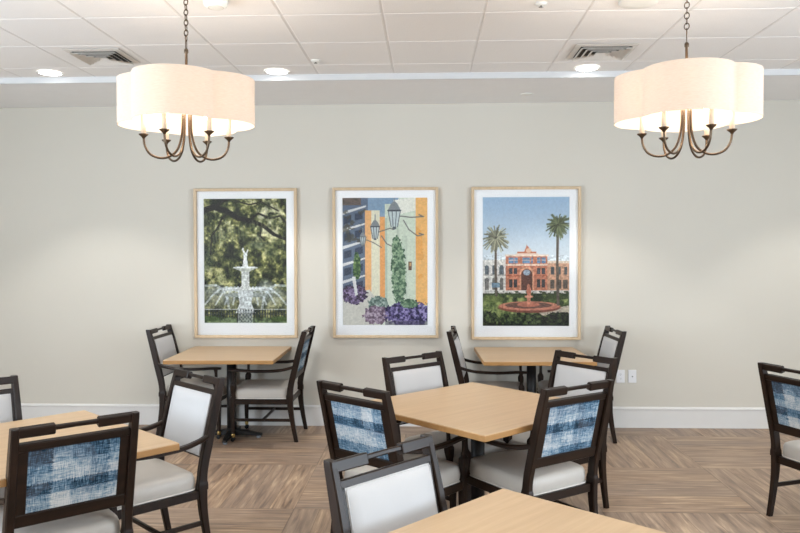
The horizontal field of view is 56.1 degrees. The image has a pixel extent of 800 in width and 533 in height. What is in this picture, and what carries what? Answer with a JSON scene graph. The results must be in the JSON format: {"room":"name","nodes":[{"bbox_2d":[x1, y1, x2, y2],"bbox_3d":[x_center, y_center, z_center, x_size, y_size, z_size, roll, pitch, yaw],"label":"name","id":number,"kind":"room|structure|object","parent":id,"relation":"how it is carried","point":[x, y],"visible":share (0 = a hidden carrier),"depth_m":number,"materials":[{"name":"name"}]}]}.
{"room":"care facility","nodes":[
{"label":"care facility","id":0,"kind":"room"},
{"bbox_2d":[0,100,799,406],"bbox_3d":[0.169,-0.084,7.155,11.400,3.300,0.120,0,1,2],"label":"wall","id":1,"kind":"structure","parent":0,"point":[697,260],"depth_m":7.09,"materials":[{"name":"paint"}]},
{"bbox_2d":[193,188,297,337],"bbox_3d":[-1.468,-0.030,7.135,0.986,1.421,0.039,0,1,2],"label":"framed picture","id":2,"kind":"object","parent":1,"relation":"attached to","point":[246,261],"visible":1,"depth_m":7.14,"materials":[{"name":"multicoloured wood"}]},
{"bbox_2d":[204,199,286,322],"bbox_3d":[-1.474,-0.053,7.144,0.797,1.188,0.001,0,1,2],"label":"print","id":3,"kind":"object","parent":2,"relation":"attached to","point":[245,258],"depth_m":7.14},
{"bbox_2d":[332,187,437,337],"bbox_3d":[-0.137,-0.035,7.085,0.998,1.421,0.039,0,1,2],"label":"framed picture","id":4,"kind":"object","parent":1,"relation":"attached to","point":[385,239],"visible":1,"depth_m":7.09,"materials":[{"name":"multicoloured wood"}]},
{"bbox_2d":[342,198,427,324],"bbox_3d":[-0.142,-0.047,7.094,0.808,1.209,0.001,0,1,2],"label":"print","id":5,"kind":"object","parent":4,"relation":"attached to","point":[385,239],"depth_m":7.09},
{"bbox_2d":[21,403,768,428],"bbox_3d":[0.170,1.419,7.117,11.000,0.196,0.022,0,1,2],"label":"baseboard","id":6,"kind":"structure","parent":1,"relation":"attached to","point":[624,417],"depth_m":7.04,"materials":[{"name":"white paint"}]},
{"bbox_2d":[471,186,580,339],"bbox_3d":[1.181,-0.029,7.035,1.020,1.435,0.039,0,1,2],"label":"framed picture","id":7,"kind":"object","parent":1,"relation":"attached to","point":[526,241],"visible":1,"depth_m":7.04,"materials":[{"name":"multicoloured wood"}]},
{"bbox_2d":[483,197,568,325],"bbox_3d":[1.183,-0.046,7.044,0.813,1.215,0.001,0,1,2],"label":"print","id":8,"kind":"object","parent":7,"relation":"attached to","point":[526,239],"depth_m":7.04},
{"bbox_2d":[616,370,624,382],"bbox_3d":[2.071,1.031,7.042,0.076,0.122,0.011,0,1,2],"label":"wall outlet","id":9,"kind":"object","parent":1,"relation":"attached to","point":[620,377],"visible":0.97,"depth_m":7.04,"materials":[{"name":"white plastic"}]},
{"bbox_2d":[628,370,635,382],"bbox_3d":[2.180,1.031,7.037,0.076,0.122,0.012,0,1,2],"label":"wall outlet","id":10,"kind":"object","parent":1,"relation":"attached to","point":[631,373],"visible":1,"depth_m":7.04,"materials":[{"name":"white plastic"}]},
{"bbox_2d":[0,0,799,77],"bbox_3d":[-0.031,-1.512,1.902,11.200,0.103,8.265,0,1,2],"label":"ceiling","id":11,"kind":"structure","parent":0,"point":[246,37],"depth_m":4.91,"materials":[{"name":"tile"}]},
{"bbox_2d":[37,70,63,76],"bbox_3d":[-2.783,-1.536,5.966,0.196,0.007,0.196,0,1,2],"label":"recessed light","id":12,"kind":"object","parent":11,"relation":"in","point":[41,72],"visible":1,"depth_m":5.97,"materials":[{"name":"white plastic"}]},
{"bbox_2d":[62,48,139,65],"bbox_3d":[-2.163,-1.517,5.458,0.400,0.024,0.410,0,1,2],"label":"ceiling vent","id":13,"kind":"object","parent":11,"relation":"in","point":[115,56],"visible":1,"depth_m":5.43,"materials":[{"name":"white metal"}]},
{"bbox_2d":[116,0,254,162],"bbox_3d":[-1.132,-1.032,3.974,0.639,0.933,0.639,-1,2,-41],"label":"chandelier","id":14,"kind":"object","parent":11,"relation":"hanging from","point":[182,100],"visible":1,"depth_m":3.78,"materials":[{"name":"beige fabric"}]},
{"bbox_2d":[203,0,227,10],"bbox_3d":[-1.043,-1.484,4.245,0.140,0.044,0.139,0,1,2],"label":"smoke detector","id":15,"kind":"object","parent":11,"relation":"attached to","point":[217,5],"visible":1,"depth_m":4.21,"materials":[{"name":"white plastic"}]},
{"bbox_2d":[264,69,288,74],"bbox_3d":[-0.975,-1.540,5.938,0.196,0.007,0.196,0,1,2],"label":"recessed light","id":16,"kind":"object","parent":11,"relation":"in","point":[268,71],"visible":1,"depth_m":5.92,"materials":[{"name":"white plastic"}]},
{"bbox_2d":[311,59,319,63],"bbox_3d":[-0.631,-1.533,5.607,0.072,0.030,0.072,0,1,2],"label":"sprinkler","id":17,"kind":"object","parent":11,"relation":"attached to","point":[315,61],"visible":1,"depth_m":5.59,"materials":[{"name":"white plastic"}]},
{"bbox_2d":[535,1,546,7],"bbox_3d":[0.813,-1.508,4.323,0.072,0.030,0.072,0,1,2],"label":"sprinkler","id":18,"kind":"object","parent":11,"relation":"attached to","point":[541,4],"visible":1,"depth_m":4.30,"materials":[{"name":"white plastic"}]},
{"bbox_2d":[574,65,599,71],"bbox_3d":[1.457,-1.543,5.847,0.196,0.007,0.196,0,1,2],"label":"recessed light","id":19,"kind":"object","parent":11,"relation":"in","point":[585,68],"visible":1,"depth_m":5.84,"materials":[{"name":"white plastic"}]},
{"bbox_2d":[567,43,639,60],"bbox_3d":[1.440,-1.523,5.352,0.430,0.024,0.400,0,1,2],"label":"ceiling vent","id":20,"kind":"object","parent":11,"relation":"in","point":[581,52],"visible":1,"depth_m":5.32,"materials":[{"name":"white metal"}]},
{"bbox_2d":[618,0,658,8],"bbox_3d":[1.360,-1.506,4.280,0.220,0.013,0.219,0,1,2],"label":"recessed light","id":21,"kind":"object","parent":11,"relation":"attached to","point":[627,4],"visible":1,"depth_m":4.28,"materials":[{"name":"white plastic"}]},
{"bbox_2d":[614,0,763,159],"bbox_3d":[1.480,-1.036,3.875,0.638,0.933,0.638,-1,1,-26],"label":"chandelier","id":22,"kind":"object","parent":11,"relation":"hanging from","point":[688,95],"visible":1,"depth_m":3.66,"materials":[{"name":"beige fabric"}]},
{"bbox_2d":[0,75,799,107],"bbox_3d":[0.144,-1.621,6.545,11.000,0.201,1.031,0,1,2],"label":"ceiling","id":23,"kind":"structure","parent":0,"point":[544,90],"depth_m":6.53,"materials":[{"name":"paint"}]},
{"bbox_2d":[0,69,799,83],"bbox_3d":[0.125,-1.529,6.025,11.000,0.052,0.014,0,1,2],"label":"trim","id":24,"kind":"structure","parent":23,"relation":"attached to","point":[767,72],"depth_m":6.03,"materials":[{"name":"paint"}]},
{"bbox_2d":[119,425,799,532],"bbox_3d":[-0.004,1.669,2.487,11.400,0.100,9.696,0,1,2],"label":"floor","id":25,"kind":"structure","parent":0,"point":[668,480],"depth_m":5.38,"materials":[{"name":"brown wood"}]},
{"bbox_2d":[0,375,22,507],"bbox_3d":[-2.149,1.110,3.856,0.588,0.969,0.689,-1,2,-41],"label":"dining chair","id":26,"kind":"object","parent":25,"relation":"on","point":[10,401],"visible":0.09,"depth_m":4.18,"materials":[{"name":"brown wood"}]},
{"bbox_2d":[0,393,12,422],"bbox_3d":[-2.313,0.879,4.035,0.422,0.330,0.098,-1,2,-41],"label":"cushion","id":27,"kind":"object","parent":26,"relation":"on","point":[6,399],"depth_m":4.16,"materials":[{"name":"white fabric"}]},
{"bbox_2d":[0,411,139,532],"bbox_3d":[-1.552,1.118,3.389,0.588,0.969,0.689,-1,2,-40],"label":"dining chair","id":28,"kind":"object","parent":25,"relation":"on","point":[69,483],"visible":1,"depth_m":3.19,"materials":[{"name":"brown wood"}]},
{"bbox_2d":[0,410,179,487],"bbox_3d":[-1.797,1.220,3.561,1.063,0.760,1.063,1,2,44],"label":"dining table","id":29,"kind":"object","parent":25,"relation":"on","point":[149,444],"visible":0.24,"depth_m":3.73,"materials":[{"name":"brown wood"}]},
{"bbox_2d":[109,368,224,532],"bbox_3d":[-1.390,1.102,4.111,0.689,0.969,0.588,-1,2,-44],"label":"dining chair","id":30,"kind":"object","parent":25,"relation":"on","point":[191,411],"visible":0.6,"depth_m":4.10,"materials":[{"name":"brown wood"}]},
{"bbox_2d":[164,385,211,455],"bbox_3d":[-1.215,0.871,4.279,0.098,0.330,0.422,-1,2,-44],"label":"cushion","id":31,"kind":"object","parent":30,"relation":"on","point":[188,406],"depth_m":4.25,"materials":[{"name":"white fabric"}]},
{"bbox_2d":[146,324,226,438],"bbox_3d":[-1.904,1.042,6.918,0.690,0.969,0.588,0,1,4],"label":"dining chair","id":32,"kind":"object","parent":25,"relation":"on","point":[164,346],"visible":0.48,"depth_m":6.71,"materials":[{"name":"brown wood"}]},
{"bbox_2d":[154,334,179,374],"bbox_3d":[-2.150,0.815,6.929,0.098,0.330,0.422,0,1,4],"label":"cushion","id":33,"kind":"object","parent":32,"relation":"on","point":[166,346],"depth_m":6.88,"materials":[{"name":"white fabric"}]},
{"bbox_2d":[163,346,290,444],"bbox_3d":[-1.504,1.150,6.701,0.924,0.760,0.924,0,1,1],"label":"dining table","id":34,"kind":"object","parent":25,"relation":"on","point":[231,356],"visible":0.77,"depth_m":6.65,"materials":[{"name":"brown wood"}]},
{"bbox_2d":[228,326,315,441],"bbox_3d":[-1.144,1.043,6.787,0.690,0.969,0.588,0,1,3],"label":"dining chair","id":35,"kind":"object","parent":25,"relation":"on","point":[249,391],"visible":0.98,"depth_m":6.55,"materials":[{"name":"brown wood"}]},
{"bbox_2d":[323,433,447,532],"bbox_3d":[0.166,1.135,2.475,0.690,0.969,0.588,1,2,44],"label":"dining chair","id":36,"kind":"object","parent":25,"relation":"on","point":[389,498],"visible":0.91,"depth_m":2.61,"materials":[{"name":"brown wood"}]},
{"bbox_2d":[345,463,436,532],"bbox_3d":[-0.011,0.905,2.641,0.098,0.330,0.422,1,2,44],"label":"cushion","id":37,"kind":"object","parent":36,"relation":"on","point":[391,499],"depth_m":2.62,"materials":[{"name":"white fabric"}]},
{"bbox_2d":[316,380,468,532],"bbox_3d":[-0.033,1.098,4.152,0.588,0.969,0.690,1,2,42],"label":"dining chair","id":38,"kind":"object","parent":25,"relation":"on","point":[353,425],"visible":0.43,"depth_m":3.99,"materials":[{"name":"brown wood"}]},
{"bbox_2d":[382,351,511,508],"bbox_3d":[0.297,1.082,4.839,0.588,0.969,0.690,-1,2,-40],"label":"dining chair","id":39,"kind":"object","parent":25,"relation":"on","point":[400,380],"visible":0.27,"depth_m":4.92,"materials":[{"name":"brown wood"}]},
{"bbox_2d":[393,366,442,423],"bbox_3d":[0.137,0.852,5.022,0.422,0.330,0.098,-1,2,-40],"label":"cushion","id":40,"kind":"object","parent":39,"relation":"on","point":[406,379],"depth_m":5.00,"materials":[{"name":"white fabric"}]},
{"bbox_2d":[372,382,559,500],"bbox_3d":[0.460,1.195,4.445,1.063,0.760,1.063,-1,2,-42],"label":"dining table","id":41,"kind":"object","parent":25,"relation":"on","point":[478,412],"visible":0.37,"depth_m":4.32,"materials":[{"name":"brown wood"}]},
{"bbox_2d":[446,326,526,390],"bbox_3d":[0.780,1.040,6.687,0.689,0.969,0.588,0,1,8],"label":"dining chair","id":42,"kind":"object","parent":25,"relation":"on","point":[461,370],"visible":0.4,"depth_m":6.49,"materials":[{"name":"brown wood"}]},
{"bbox_2d":[455,338,465,376],"bbox_3d":[0.536,0.814,6.718,0.098,0.330,0.422,0,1,8],"label":"cushion","id":43,"kind":"object","parent":42,"relation":"on","point":[462,360],"depth_m":6.62,"materials":[{"name":"white fabric"}]},
{"bbox_2d":[388,489,665,532],"bbox_3d":[0.406,1.246,2.133,1.063,0.760,1.063,1,2,44],"label":"dining table","id":44,"kind":"object","parent":25,"relation":"on","point":[502,510],"visible":1,"depth_m":2.54,"materials":[{"name":"brown wood"}]},
{"bbox_2d":[474,347,596,392],"bbox_3d":[1.153,1.146,6.588,0.924,0.760,0.924,0,1,1],"label":"dining table","id":45,"kind":"object","parent":25,"relation":"on","point":[531,357],"visible":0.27,"depth_m":6.54,"materials":[{"name":"brown wood"}]},
{"bbox_2d":[466,379,613,513],"bbox_3d":[0.758,1.095,4.209,0.588,0.969,0.690,-1,2,-34],"label":"dining chair","id":46,"kind":"object","parent":25,"relation":"on","point":[565,430],"visible":0.71,"depth_m":4.04,"materials":[{"name":"brown wood"}]},
{"bbox_2d":[489,350,617,508],"bbox_3d":[0.993,1.079,4.899,0.690,0.969,0.588,-1,2,-36],"label":"dining chair","id":47,"kind":"object","parent":25,"relation":"on","point":[563,373],"visible":0.13,"depth_m":4.96,"materials":[{"name":"brown wood"}]},
{"bbox_2d":[554,364,605,397],"bbox_3d":[1.191,0.849,5.038,0.098,0.330,0.422,-1,2,-36],"label":"cushion","id":48,"kind":"object","parent":47,"relation":"on","point":[568,375],"depth_m":5.04,"materials":[{"name":"white fabric"}]},
{"bbox_2d":[537,326,626,443],"bbox_3d":[1.605,1.038,6.712,0.689,0.969,0.588,0,1,-1],"label":"dining chair","id":49,"kind":"object","parent":25,"relation":"on","point":[610,346],"visible":0.23,"depth_m":6.60,"materials":[{"name":"brown wood"}]},
{"bbox_2d":[597,336,617,367],"bbox_3d":[1.850,0.811,6.710,0.098,0.330,0.422,0,1,-1],"label":"cushion","id":50,"kind":"object","parent":49,"relation":"on","point":[608,345],"depth_m":6.68,"materials":[{"name":"white fabric"}]},
{"bbox_2d":[758,362,799,516],"bbox_3d":[2.635,1.083,4.556,0.690,0.969,0.588,-1,1,-19],"label":"dining chair","id":51,"kind":"object","parent":25,"relation":"on","point":[781,394],"visible":1,"depth_m":4.63,"materials":[{"name":"brown wood"}]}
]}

